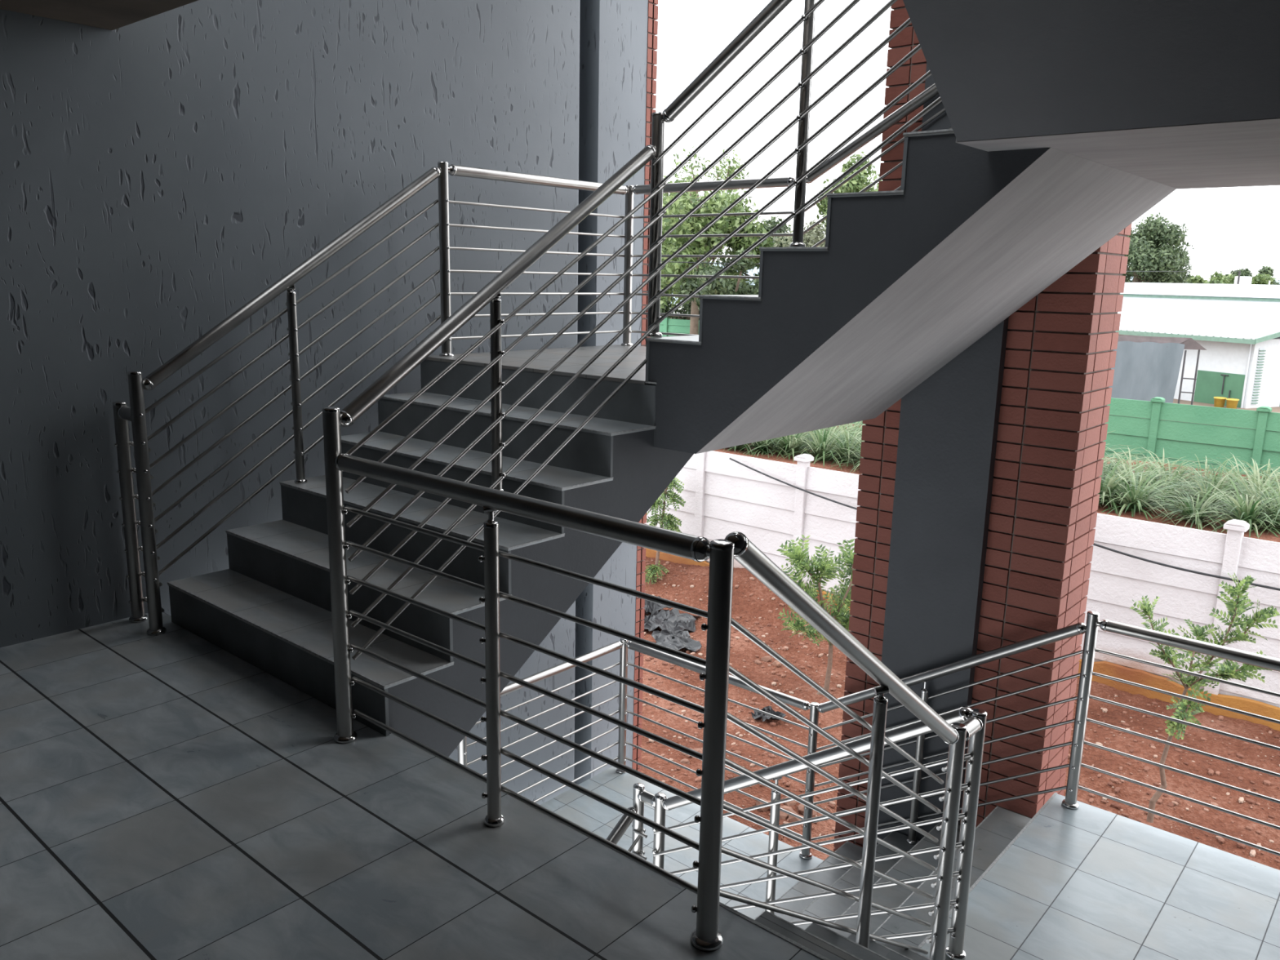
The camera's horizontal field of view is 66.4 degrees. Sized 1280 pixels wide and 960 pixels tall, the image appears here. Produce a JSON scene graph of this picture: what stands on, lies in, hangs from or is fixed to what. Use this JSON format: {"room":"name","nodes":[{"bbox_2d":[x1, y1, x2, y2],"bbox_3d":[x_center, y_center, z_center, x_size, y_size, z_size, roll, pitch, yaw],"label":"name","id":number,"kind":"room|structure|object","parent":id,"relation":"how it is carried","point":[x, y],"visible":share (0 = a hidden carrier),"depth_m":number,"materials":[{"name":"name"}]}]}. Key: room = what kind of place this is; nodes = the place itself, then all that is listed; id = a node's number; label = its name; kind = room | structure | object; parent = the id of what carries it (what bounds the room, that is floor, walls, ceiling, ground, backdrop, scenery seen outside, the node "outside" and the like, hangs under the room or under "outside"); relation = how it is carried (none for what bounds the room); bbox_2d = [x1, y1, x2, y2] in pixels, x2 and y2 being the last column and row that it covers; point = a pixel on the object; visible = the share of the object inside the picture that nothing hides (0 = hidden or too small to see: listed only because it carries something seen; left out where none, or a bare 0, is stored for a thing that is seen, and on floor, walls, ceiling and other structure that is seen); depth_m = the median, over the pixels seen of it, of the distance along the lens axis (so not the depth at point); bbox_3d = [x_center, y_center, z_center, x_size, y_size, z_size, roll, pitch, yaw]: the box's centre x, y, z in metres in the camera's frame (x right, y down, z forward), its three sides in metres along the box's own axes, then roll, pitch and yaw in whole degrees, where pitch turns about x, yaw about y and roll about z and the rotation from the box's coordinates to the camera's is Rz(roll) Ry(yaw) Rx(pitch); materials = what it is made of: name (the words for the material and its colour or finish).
{"room":"open-air stairwell","nodes":[
{"label":"open-air stairwell","id":0,"kind":"room"},
{"bbox_2d":[0,0,198,30],"bbox_3d":[-2.533,-1.418,0.821,2.864,0.615,5.034,11,15,40],"label":"ceiling","id":1,"kind":"structure","parent":0,"point":[111,15],"depth_m":3.37,"materials":[{"name":"concrete"}]},
{"bbox_2d":[0,0,579,804],"bbox_3d":[-2.895,-1.591,2.797,0.250,11.500,7.551,11,15,40],"label":"wall","id":2,"kind":"structure","parent":0,"point":[160,173],"depth_m":4.14,"materials":[{"name":"paint"}]},
{"bbox_2d":[0,612,822,959],"bbox_3d":[-1.998,1.383,0.880,4.434,0.300,5.028,11,15,40],"label":"floor","id":3,"kind":"structure","parent":0,"point":[168,795],"depth_m":2.47,"materials":[{"name":"tile"}]},
{"bbox_2d":[112,400,164,622],"bbox_3d":[-1.985,0.145,3.867,0.232,0.901,0.076,11,15,40],"label":"stair railing","id":4,"kind":"object","parent":3,"relation":"on","point":[122,413],"visible":0.86,"depth_m":3.90,"materials":[{"name":"silver metal"}]},
{"bbox_2d":[167,360,693,756],"bbox_3d":[-0.825,0.228,4.044,1.489,1.326,1.604,11,15,40],"label":"flight","id":5,"kind":"object","parent":3,"relation":"on","point":[271,610],"visible":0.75,"depth_m":3.71,"materials":[{"name":"paint"}]},
{"bbox_2d":[127,161,453,635],"bbox_3d":[-1.421,-0.442,4.224,0.076,1.928,1.535,11,15,40],"label":"stair railing","id":6,"kind":"object","parent":5,"relation":"on","point":[136,384],"visible":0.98,"depth_m":4.09,"materials":[{"name":"silver metal"}]},
{"bbox_2d":[321,111,666,743],"bbox_3d":[-0.420,-0.292,3.360,0.076,2.029,1.513,11,15,40],"label":"stair railing","id":7,"kind":"object","parent":3,"relation":"on","point":[333,418],"visible":0.87,"depth_m":3.20,"materials":[{"name":"silver metal"}]},
{"bbox_2d":[333,453,734,951],"bbox_3d":[-0.356,0.466,2.481,1.426,0.908,0.074,11,15,40],"label":"stair railing","id":8,"kind":"object","parent":3,"relation":"on","point":[707,937],"visible":1,"depth_m":2.28,"materials":[{"name":"silver metal"}]},
{"bbox_2d":[719,902,830,959],"bbox_3d":[0.267,1.006,2.203,2.760,0.014,0.010,11,15,40],"label":"trim","id":9,"kind":"structure","parent":3,"relation":"attached to","point":[797,944],"depth_m":2.17,"materials":[{"name":"tile"}]},
{"bbox_2d":[573,0,648,784],"bbox_3d":[-0.273,-2.191,5.933,0.450,11.500,0.419,11,15,40],"label":"wall","id":10,"kind":"structure","parent":0,"point":[613,33],"depth_m":5.88,"materials":[{"name":"paint"}]},
{"bbox_2d":[632,0,658,772],"bbox_3d":[-0.067,-2.219,6.089,0.354,11.500,0.091,11,15,40],"label":"brick wall","id":11,"kind":"structure","parent":0,"point":[652,24],"depth_m":6.17,"materials":[{"name":"brick"}]},
{"bbox_2d":[540,766,823,919],"bbox_3d":[-0.011,2.204,5.320,1.670,0.240,1.443,11,15,40],"label":"floor","id":12,"kind":"structure","parent":0,"point":[587,812],"depth_m":5.58,"materials":[{"name":"tile"}]},
{"bbox_2d":[606,782,645,855],"bbox_3d":[-0.417,2.226,3.987,0.076,1.638,1.302,11,15,39],"label":"stair railing","id":13,"kind":"object","parent":12,"relation":"on","point":[637,846],"visible":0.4,"depth_m":4.27,"materials":[{"name":"silver metal"}]},
{"bbox_2d":[456,637,819,859],"bbox_3d":[-0.015,1.625,5.286,1.459,0.906,1.372,11,15,40],"label":"stair railing","id":14,"kind":"object","parent":12,"relation":"on","point":[806,854],"visible":0.59,"depth_m":5.72,"materials":[{"name":"silver metal"}]},
{"bbox_2d":[753,792,1057,947],"bbox_3d":[1.049,1.989,4.348,1.076,1.080,1.461,11,15,40],"label":"flight","id":15,"kind":"object","parent":12,"relation":"on","point":[995,833],"visible":0.49,"depth_m":4.44,"materials":[{"name":"paint"}]},
{"bbox_2d":[632,706,986,959],"bbox_3d":[0.554,1.508,3.822,1.487,1.756,0.082,11,15,40],"label":"stair railing","id":16,"kind":"object","parent":15,"relation":"on","point":[954,951],"visible":0.7,"depth_m":3.50,"materials":[{"name":"silver metal"}]},
{"bbox_2d":[811,610,1099,844],"bbox_3d":[1.445,1.286,4.782,1.374,1.680,0.076,12,16,41],"label":"stair railing","id":17,"kind":"object","parent":15,"relation":"on","point":[1090,628],"visible":0.96,"depth_m":4.51,"materials":[{"name":"silver metal"}]},
{"bbox_2d":[916,793,1279,959],"bbox_3d":[1.936,1.782,3.378,1.539,0.240,1.668,11,15,40],"label":"floor","id":18,"kind":"structure","parent":0,"point":[1087,882],"depth_m":3.71,"materials":[{"name":"tile"}]},
{"bbox_2d":[755,910,931,959],"bbox_3d":[1.046,1.553,2.278,1.533,1.080,1.076,11,15,40],"label":"flight","id":19,"kind":"object","parent":18,"relation":"on","point":[818,938],"visible":0.48,"depth_m":2.61,"materials":[{"name":"paint"}]},
{"bbox_2d":[720,531,982,959],"bbox_3d":[0.620,0.874,2.678,0.086,1.769,1.442,11,16,41],"label":"stair railing","id":20,"kind":"object","parent":19,"relation":"on","point":[749,556],"visible":0.93,"depth_m":2.65,"materials":[{"name":"silver metal"}]},
{"bbox_2d":[833,0,1132,851],"bbox_3d":[1.691,-2.029,4.380,1.042,11.100,0.422,11,15,40],"label":"brick pier","id":21,"kind":"object","parent":18,"relation":"on","point":[1060,356],"visible":0.38,"depth_m":4.51,"materials":[{"name":"brick"}]},
{"bbox_2d":[876,62,1008,844],"bbox_3d":[1.493,-2.007,4.252,0.460,11.100,0.075,11,15,40],"label":"panel","id":22,"kind":"object","parent":21,"relation":"attached to","point":[948,426],"depth_m":4.69,"materials":[{"name":"paint"}]},
{"bbox_2d":[918,792,1057,947],"bbox_3d":[1.439,1.536,3.941,0.011,0.014,1.413,11,15,40],"label":"trim","id":23,"kind":"structure","parent":18,"relation":"attached to","point":[1051,797],"depth_m":3.99,"materials":[{"name":"tile"}]},
{"bbox_2d":[1078,619,1279,856],"bbox_3d":[2.466,1.115,3.822,1.413,0.906,0.078,11,15,40],"label":"stair railing","id":24,"kind":"object","parent":18,"relation":"on","point":[1107,625],"visible":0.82,"depth_m":4.00,"materials":[{"name":"silver metal"}]},
{"bbox_2d":[955,117,1279,189],"bbox_3d":[2.002,-1.048,2.794,1.539,0.240,1.690,11,15,40],"label":"ceiling","id":25,"kind":"structure","parent":0,"point":[1244,153],"depth_m":2.74,"materials":[{"name":"paint"}]},
{"bbox_2d":[902,0,1279,141],"bbox_3d":[1.107,-1.271,1.687,1.531,1.088,1.076,11,15,40],"label":"beam","id":26,"kind":"structure","parent":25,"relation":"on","point":[999,68],"depth_m":2.27,"materials":[{"name":"paint"}]},
{"label":"outside","id":27,"kind":"structure","parent":0,"visible":0},
{"label":"floor","id":28,"kind":"structure","parent":27,"visible":0},
{"bbox_2d":[659,317,699,336],"bbox_3d":[1.626,-2.893,23.618,10.516,1.920,0.110,11,15,40],"label":"wall","id":29,"kind":"structure","parent":28,"relation":"on","point":[665,326],"depth_m":24.10,"materials":[{"name":"green paint"}]},
{"bbox_2d":[659,283,699,333],"bbox_3d":[1.131,-4.078,25.639,2.093,2.826,2.502,2,12,2],"label":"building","id":30,"kind":"structure","parent":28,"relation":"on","point":[686,309],"depth_m":25.26,"materials":[{"name":"white concrete"}]},
{"bbox_2d":[662,175,703,312],"bbox_3d":[0.702,-5.986,28.171,3.232,5.475,3.019,-5,13,-29],"label":"tree","id":31,"kind":"object","parent":28,"relation":"on","point":[668,195],"visible":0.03,"depth_m":27.24,"materials":[{"name":"green plant"}]},
{"bbox_2d":[670,146,749,265],"bbox_3d":[1.852,-5.869,26.450,2.578,5.997,2.610,11,15,40],"label":"tree","id":32,"kind":"object","parent":28,"relation":"on","point":[731,170],"visible":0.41,"depth_m":25.74,"materials":[{"name":"green plant"}]},
{"bbox_2d":[660,189,775,334],"bbox_3d":[1.530,-4.507,22.966,3.453,4.743,3.430,1,12,-3],"label":"tree","id":33,"kind":"object","parent":28,"relation":"on","point":[726,224],"visible":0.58,"depth_m":22.25,"materials":[{"name":"green plant"}]},
{"bbox_2d":[715,214,823,281],"bbox_3d":[3.133,-4.457,24.305,2.802,4.161,2.521,11,15,40],"label":"tree","id":34,"kind":"object","parent":28,"relation":"on","point":[771,224],"visible":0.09,"depth_m":23.86,"materials":[{"name":"green plant"}]},
{"bbox_2d":[773,219,826,247],"bbox_3d":[4.146,-3.875,22.009,2.076,4.016,2.241,11,15,40],"label":"tree","id":35,"kind":"object","parent":28,"relation":"on","point":[813,236],"visible":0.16,"depth_m":21.93,"materials":[{"name":"green plant"}]},
{"bbox_2d":[813,151,882,236],"bbox_3d":[5.984,-5.798,26.455,2.823,6.039,2.670,-4,13,-24],"label":"tree","id":36,"kind":"object","parent":28,"relation":"on","point":[859,182],"visible":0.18,"depth_m":25.62,"materials":[{"name":"green plant"}]},
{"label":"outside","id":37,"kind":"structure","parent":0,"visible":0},
{"bbox_2d":[673,261,1279,304],"bbox_3d":[18.940,-34.096,166.087,192.000,8.437,73.200,11,15,40],"label":"hills","id":38,"kind":"structure","parent":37,"point":[755,270],"depth_m":157.21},
{"bbox_3d":[-0.045,-0.465,4.851,1.421,0.242,1.430,11,15,40],"label":"floor","id":39,"kind":"structure","parent":0,"visible":0},
{"bbox_2d":[425,344,648,384],"bbox_3d":[-0.048,-0.590,4.819,1.431,0.014,1.457,11,15,40],"label":"stair landing","id":40,"kind":"structure","parent":39,"relation":"on","point":[548,358],"depth_m":4.61,"materials":[{"name":"concrete"}]},
{"bbox_2d":[448,164,795,346],"bbox_3d":[-0.072,-1.060,4.826,1.168,0.906,1.349,11,15,40],"label":"stair railing","id":41,"kind":"object","parent":40,"relation":"on","point":[453,170],"visible":0.83,"depth_m":5.20,"materials":[{"name":"silver metal"}]},
{"bbox_2d":[644,128,1176,453],"bbox_3d":[1.056,-0.754,3.819,1.468,1.275,1.461,11,15,40],"label":"flight","id":42,"kind":"object","parent":39,"relation":"on","point":[903,282],"visible":0.84,"depth_m":3.43,"materials":[{"name":"paint"}]},
{"bbox_2d":[648,0,942,328],"bbox_3d":[0.601,-1.340,3.236,1.404,1.739,0.078,11,15,40],"label":"stair railing","id":43,"kind":"object","parent":42,"relation":"on","point":[774,7],"visible":0.87,"depth_m":3.34,"materials":[{"name":"silver metal"}]},
{"bbox_2d":[803,83,952,247],"bbox_3d":[1.391,-1.406,4.334,1.642,1.846,0.076,11,15,40],"label":"stair railing","id":44,"kind":"object","parent":42,"relation":"on","point":[931,91],"visible":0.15,"depth_m":4.56,"materials":[{"name":"silver metal"}]},
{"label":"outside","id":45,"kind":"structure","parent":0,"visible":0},
{"bbox_2d":[713,423,1279,542],"bbox_3d":[5.107,-0.211,13.772,21.000,0.626,7.460,11,15,40],"label":"floor","id":46,"kind":"structure","parent":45,"point":[1139,515],"depth_m":10.29,"materials":[{"name":"red soil"}]},
{"bbox_2d":[723,436,788,455],"bbox_3d":[1.291,-0.642,13.502,1.654,0.720,1.546,2,12,3],"label":"plant","id":47,"kind":"object","parent":46,"relation":"on","point":[748,444],"visible":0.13,"depth_m":13.21,"materials":[{"name":"green plant"}]},
{"bbox_2d":[725,435,811,457],"bbox_3d":[1.726,-0.520,13.315,1.546,0.562,1.378,-10,16,-42],"label":"plant","id":48,"kind":"object","parent":46,"relation":"on","point":[766,447],"visible":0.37,"depth_m":13.13,"materials":[{"name":"green plant"}]},
{"bbox_2d":[743,431,840,461],"bbox_3d":[2.034,-0.523,13.034,1.604,0.686,1.624,-1,12,-12],"label":"plant","id":49,"kind":"object","parent":46,"relation":"on","point":[784,442],"visible":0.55,"depth_m":12.92,"materials":[{"name":"green plant"}]},
{"bbox_2d":[761,424,864,469],"bbox_3d":[2.365,-0.454,12.687,1.604,0.717,1.585,5,12,17],"label":"plant","id":50,"kind":"object","parent":46,"relation":"on","point":[821,439],"visible":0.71,"depth_m":12.59,"materials":[{"name":"green plant"}]},
{"bbox_2d":[800,427,862,466],"bbox_3d":[2.698,-0.433,12.577,1.412,0.636,1.511,3,12,8],"label":"plant","id":51,"kind":"object","parent":46,"relation":"on","point":[846,438],"visible":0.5,"depth_m":12.44,"materials":[{"name":"green plant"}]},
{"bbox_2d":[806,422,864,446],"bbox_3d":[2.977,-0.618,14.053,1.444,0.721,1.620,5,12,17],"label":"plant","id":52,"kind":"object","parent":46,"relation":"on","point":[833,428],"visible":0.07,"depth_m":13.99,"materials":[{"name":"green plant"}]},
{"bbox_2d":[826,431,863,472],"bbox_3d":[2.904,-0.292,12.072,1.423,0.618,1.440,-7,14,-33],"label":"plant","id":53,"kind":"object","parent":46,"relation":"on","point":[859,441],"visible":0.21,"depth_m":12.04,"materials":[{"name":"green plant"}]},
{"bbox_2d":[849,396,1279,475],"bbox_3d":[9.334,-0.460,14.758,14.726,1.300,0.170,11,15,40],"label":"wall","id":54,"kind":"structure","parent":46,"relation":"on","point":[1140,424],"depth_m":15.28,"materials":[{"name":"green paint"}]},
{"bbox_2d":[1102,445,1132,489],"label":"plant","id":55,"kind":"object","parent":46,"relation":"on","point":[1118,468],"depth_m":11.11,"materials":[{"name":"green plant"}]},
{"bbox_2d":[1103,430,1143,471],"bbox_3d":[5.672,-0.234,12.604,1.564,0.746,1.674,13,16,43],"label":"plant","id":56,"kind":"object","parent":46,"relation":"on","point":[1115,430],"visible":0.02,"depth_m":12.57,"materials":[{"name":"green plant"}]},
{"bbox_2d":[1098,452,1159,479],"bbox_3d":[5.624,-0.057,11.826,1.450,0.627,1.468,-2,12,-15],"label":"plant","id":57,"kind":"object","parent":46,"relation":"on","point":[1117,459],"visible":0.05,"depth_m":11.79,"materials":[{"name":"green plant"}]},
{"bbox_2d":[1101,448,1158,493],"bbox_3d":[5.056,-0.048,11.335,1.732,0.697,1.752,-1,12,-10],"label":"plant","id":58,"kind":"object","parent":46,"relation":"on","point":[1105,461],"visible":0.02,"depth_m":11.22,"materials":[{"name":"green plant"}]},
{"bbox_2d":[1097,457,1183,517],"bbox_3d":[4.997,0.072,10.580,1.674,0.647,1.695,-4,13,-23],"label":"plant","id":59,"kind":"object","parent":46,"relation":"on","point":[1103,486],"visible":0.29,"depth_m":10.42,"materials":[{"name":"green plant"}]},
{"bbox_2d":[1104,448,1191,486],"bbox_3d":[5.952,-0.016,11.715,1.292,0.632,1.448,-3,12,-18],"label":"plant","id":60,"kind":"object","parent":46,"relation":"on","point":[1142,468],"visible":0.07,"depth_m":11.77,"materials":[{"name":"green plant"}]},
{"bbox_2d":[1133,447,1164,474],"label":"plant","id":61,"kind":"object","parent":46,"relation":"on","point":[1148,467],"depth_m":12.31,"materials":[{"name":"green plant"}]},
{"bbox_2d":[1098,469,1216,525],"bbox_3d":[5.182,0.123,10.277,1.457,0.612,1.559,0,12,-6],"label":"plant","id":62,"kind":"object","parent":46,"relation":"on","point":[1134,506],"visible":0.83,"depth_m":10.14,"materials":[{"name":"green plant"}]},
{"bbox_2d":[1106,463,1227,512],"bbox_3d":[5.726,0.136,10.742,1.448,0.524,1.431,-1,12,-8],"label":"plant","id":63,"kind":"object","parent":46,"relation":"on","point":[1172,479],"visible":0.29,"depth_m":10.64,"materials":[{"name":"green plant"}]},
{"bbox_2d":[1134,456,1202,502],"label":"plant","id":64,"kind":"object","parent":46,"relation":"on","point":[1138,468],"depth_m":10.90,"materials":[{"name":"green plant"}]},
{"bbox_2d":[1116,449,1238,499],"bbox_3d":[6.116,0.026,11.316,1.476,0.606,1.478,-4,13,-25],"label":"plant","id":65,"kind":"object","parent":46,"relation":"on","point":[1181,473],"visible":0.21,"depth_m":11.31,"materials":[{"name":"green plant"}]},
{"bbox_2d":[1168,456,1218,482],"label":"plant","id":66,"kind":"object","parent":46,"relation":"on","point":[1185,456],"depth_m":12.02,"materials":[{"name":"green plant"}]},
{"bbox_2d":[1128,482,1266,532],"bbox_3d":[5.594,0.290,9.843,1.281,0.411,1.280,-2,12,-17],"label":"plant","id":67,"kind":"object","parent":46,"relation":"on","point":[1189,508],"visible":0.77,"depth_m":9.77,"materials":[{"name":"green plant"}]},
{"bbox_2d":[1151,453,1261,491],"bbox_3d":[6.958,0.022,12.034,1.546,0.587,1.528,1,12,-2],"label":"plant","id":68,"kind":"object","parent":46,"relation":"on","point":[1206,462],"visible":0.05,"depth_m":12.13,"materials":[{"name":"green plant"}]},
{"bbox_2d":[1150,468,1267,517],"bbox_3d":[6.139,0.187,10.551,1.451,0.533,1.434,6,13,24],"label":"plant","id":69,"kind":"object","parent":46,"relation":"on","point":[1223,478],"visible":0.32,"depth_m":10.53,"materials":[{"name":"green plant"}]},
{"bbox_2d":[1165,459,1270,503],"bbox_3d":[6.565,0.100,11.124,1.387,0.609,1.370,7,13,27],"label":"plant","id":70,"kind":"object","parent":46,"relation":"on","point":[1219,473],"visible":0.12,"depth_m":11.16,"materials":[{"name":"green plant"}]},
{"bbox_2d":[1162,471,1279,538],"bbox_3d":[5.891,0.301,9.506,1.611,0.596,1.630,6,13,23],"label":"plant","id":71,"kind":"object","parent":46,"relation":"on","point":[1244,509],"visible":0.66,"depth_m":9.41,"materials":[{"name":"green plant"}]},
{"bbox_2d":[1203,453,1242,496],"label":"plant","id":72,"kind":"object","parent":46,"relation":"on","point":[1230,476],"depth_m":11.73,"materials":[{"name":"green plant"}]},
{"bbox_2d":[1204,454,1256,504],"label":"plant","id":73,"kind":"object","parent":46,"relation":"on","point":[1255,474],"depth_m":10.97,"materials":[{"name":"green plant"}]},
{"bbox_2d":[1186,457,1279,524],"bbox_3d":[6.506,0.214,10.246,1.488,0.727,1.668,3,12,6],"label":"plant","id":74,"kind":"object","parent":46,"relation":"on","point":[1251,483],"visible":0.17,"depth_m":10.39,"materials":[{"name":"green plant"}]},
{"bbox_2d":[1206,466,1279,537],"bbox_3d":[6.181,0.301,9.409,1.533,0.699,1.367,-6,14,-31],"label":"plant","id":75,"kind":"object","parent":46,"relation":"on","point":[1277,513],"visible":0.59,"depth_m":9.44,"materials":[{"name":"green plant"}]},
{"bbox_2d":[1220,466,1279,523],"bbox_3d":[6.695,0.231,9.923,1.536,0.807,1.643,8,14,29],"label":"plant","id":76,"kind":"object","parent":46,"relation":"on","point":[1240,466],"visible":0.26,"depth_m":10.18,"materials":[{"name":"green plant"}]},
{"bbox_2d":[1260,466,1279,501],"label":"plant","id":77,"kind":"object","parent":46,"relation":"on","point":[1270,475],"depth_m":10.86,"materials":[{"name":"green plant"}]},
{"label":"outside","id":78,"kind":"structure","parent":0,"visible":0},
{"bbox_2d":[640,555,1279,870],"bbox_3d":[1.095,1.899,9.100,13.500,0.335,5.350,11,15,40],"label":"ground","id":79,"kind":"structure","parent":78,"point":[1180,784],"depth_m":8.30,"materials":[{"name":"soil"}]},
{"bbox_2d":[643,595,671,614],"bbox_3d":[0.083,1.445,11.336,0.580,0.134,0.484,-3,13,-21],"label":"plastic sheet","id":80,"kind":"object","parent":79,"relation":"on","point":[650,606],"visible":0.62,"depth_m":11.21,"materials":[{"name":"plastic"}]},
{"bbox_2d":[644,476,685,584],"bbox_3d":[0.290,0.638,12.214,0.604,1.344,0.538,-2,12,-17],"label":"sapling","id":81,"kind":"object","parent":79,"relation":"on","point":[663,518],"visible":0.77,"depth_m":12.16,"materials":[{"name":"green plant"}]},
{"bbox_2d":[643,608,699,634],"bbox_3d":[0.340,1.569,10.956,0.693,0.133,0.873,11,15,40],"label":"rock","id":82,"kind":"object","parent":79,"relation":"on","point":[668,620],"visible":0.91,"depth_m":10.86,"materials":[{"name":"stone"}]},
{"bbox_2d":[651,629,702,652],"bbox_3d":[0.361,1.672,10.198,0.494,0.098,0.561,-1,12,-10],"label":"rock","id":83,"kind":"object","parent":79,"relation":"on","point":[665,637],"visible":0.98,"depth_m":10.18,"materials":[{"name":"stone"}]},
{"bbox_2d":[755,797,770,812],"bbox_3d":[0.927,2.399,7.221,0.152,0.092,0.135,-2,12,-14],"label":"stone","id":84,"kind":"object","parent":79,"relation":"on","point":[757,802],"visible":0.54,"depth_m":7.17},
{"bbox_2d":[751,706,786,721],"bbox_3d":[1.130,2.059,8.614,0.300,0.086,0.234,11,15,40],"label":"rock","id":85,"kind":"object","parent":79,"relation":"on","point":[757,715],"visible":0.7,"depth_m":8.60,"materials":[{"name":"stone"}]},
{"bbox_2d":[779,805,793,819],"bbox_3d":[1.034,2.434,7.109,0.173,0.113,0.165,1,12,1],"label":"stone","id":86,"kind":"object","parent":79,"relation":"on","point":[783,815],"visible":0.38,"depth_m":7.08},
{"bbox_2d":[786,810,803,822],"bbox_3d":[1.131,2.446,7.049,0.162,0.098,0.144,2,12,2],"label":"stone","id":87,"kind":"object","parent":79,"relation":"on","point":[791,819],"visible":0.43,"depth_m":7.00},
{"bbox_2d":[769,534,855,694],"bbox_3d":[1.758,1.281,9.195,1.080,1.502,0.660,-2,12,-13],"label":"sapling","id":88,"kind":"object","parent":79,"relation":"on","point":[797,555],"visible":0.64,"depth_m":9.13,"materials":[{"name":"green plant"}]},
{"bbox_2d":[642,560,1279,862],"bbox_3d":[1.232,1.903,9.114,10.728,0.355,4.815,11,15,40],"label":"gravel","id":89,"kind":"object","parent":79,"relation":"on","point":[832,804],"visible":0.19,"depth_m":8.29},
{"bbox_2d":[644,450,1279,731],"bbox_3d":[1.905,0.785,11.705,12.016,2.205,0.170,11,15,40],"label":"wall","id":90,"kind":"structure","parent":79,"relation":"on","point":[722,496],"depth_m":9.37,"materials":[{"name":"white paint"}]},
{"bbox_2d":[729,457,1279,591],"bbox_3d":[3.773,0.455,9.867,7.054,0.422,0.022,11,15,40],"label":"cable","id":91,"kind":"object","parent":90,"relation":"attached to","point":[735,460],"visible":0.59,"depth_m":9.17,"materials":[{"name":"rubber"}]},
{"bbox_2d":[1129,573,1279,822],"bbox_3d":[4.023,1.549,7.027,1.012,1.772,0.609,3,12,8],"label":"sapling","id":92,"kind":"object","parent":79,"relation":"on","point":[1233,671],"visible":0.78,"depth_m":6.97,"materials":[{"name":"green plant"}]},
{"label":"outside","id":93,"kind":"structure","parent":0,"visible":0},
{"bbox_2d":[1163,398,1279,429],"bbox_3d":[35.876,-8.140,60.301,100.000,0.001,104.400,11,15,40],"label":"floor","id":94,"kind":"structure","parent":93,"point":[1276,409],"depth_m":30.79,"materials":[{"name":"concrete"}]},
{"bbox_2d":[679,246,759,311],"bbox_3d":[2.028,-3.450,21.550,2.345,3.295,2.238,0,12,-4],"label":"tree","id":95,"kind":"object","parent":94,"relation":"on","point":[718,286],"visible":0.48,"depth_m":20.92,"materials":[{"name":"green plant"}]},
{"bbox_2d":[1109,335,1206,404],"bbox_3d":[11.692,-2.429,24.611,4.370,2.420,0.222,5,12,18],"label":"shelter","id":96,"kind":"object","parent":94,"relation":"on","point":[1146,368],"visible":0.36,"depth_m":24.17,"materials":[{"name":"metal"}]},
{"bbox_2d":[1122,211,1194,283],"bbox_3d":[23.238,-9.043,46.233,5.236,7.018,5.075,-6,14,-31],"label":"tree","id":97,"kind":"object","parent":94,"relation":"on","point":[1147,252],"visible":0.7,"depth_m":44.55,"materials":[{"name":"green plant"}]},
{"bbox_2d":[1115,282,1279,408],"bbox_3d":[20.350,-5.541,37.032,10.100,3.790,18.600,-4,13,-24],"label":"building","id":98,"kind":"structure","parent":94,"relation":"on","point":[1237,326],"depth_m":31.89,"materials":[{"name":"white paint"}]},
{"bbox_2d":[1220,373,1230,398],"bbox_3d":[18.371,-2.822,30.715,0.038,0.970,0.390,-4,13,-24],"label":"water tap","id":99,"kind":"object","parent":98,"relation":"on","point":[1224,378],"depth_m":30.71,"materials":[{"name":"metal"}]},
{"bbox_2d":[1186,271,1244,284],"bbox_3d":[36.234,-10.889,62.073,3.656,4.707,4.533,11,15,40],"label":"tree","id":100,"kind":"object","parent":94,"relation":"on","point":[1220,278],"visible":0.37,"depth_m":61.23,"materials":[{"name":"green plant"}]},
{"bbox_2d":[1213,396,1226,407],"bbox_3d":[18.011,-2.417,30.378,0.352,0.300,0.349,11,15,40],"label":"bucket","id":101,"kind":"object","parent":94,"relation":"on","point":[1219,402],"visible":1,"depth_m":30.28,"materials":[{"name":"yellow plastic"}]},
{"bbox_2d":[1226,398,1239,408],"bbox_3d":[18.177,-2.337,30.011,0.352,0.300,0.349,11,15,40],"label":"bucket","id":102,"kind":"object","parent":94,"relation":"on","point":[1230,402],"visible":0.93,"depth_m":29.91,"materials":[{"name":"yellow plastic"}]},
{"bbox_2d":[1236,271,1240,284],"bbox_3d":[30.520,-8.456,50.271,0.111,4.500,0.111,-5,13,-26],"label":"utility pole","id":103,"kind":"object","parent":94,"relation":"on","point":[1239,272],"visible":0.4,"depth_m":49.86,"materials":[{"name":"metal"}]},
{"bbox_2d":[661,261,1239,271],"bbox_3d":[15.455,-7.554,34.908,0.019,0.583,42.897,13,16,43],"label":"utility wire","id":104,"kind":"object","parent":103,"relation":"attached to","point":[661,261],"visible":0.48,"depth_m":40.43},
{"bbox_2d":[1234,275,1252,284],"bbox_3d":[31.986,-8.721,52.297,0.700,4.250,0.700,11,15,40],"label":"chimney stack","id":105,"kind":"object","parent":94,"relation":"on","point":[1243,280],"visible":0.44,"depth_m":51.63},
{"bbox_2d":[1229,264,1279,284],"bbox_3d":[44.778,-13.155,72.123,3.940,5.365,2.366,11,15,40],"label":"tree","id":106,"kind":"object","parent":94,"relation":"on","point":[1268,270],"visible":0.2,"depth_m":71.36,"materials":[{"name":"green plant"}]},
{"bbox_2d":[1251,273,1275,284],"bbox_3d":[41.365,-11.252,64.317,4.988,4.686,4.576,7,13,26],"label":"tree","id":107,"kind":"object","parent":94,"relation":"on","point":[1260,279],"visible":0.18,"depth_m":63.83,"materials":[{"name":"green plant"}]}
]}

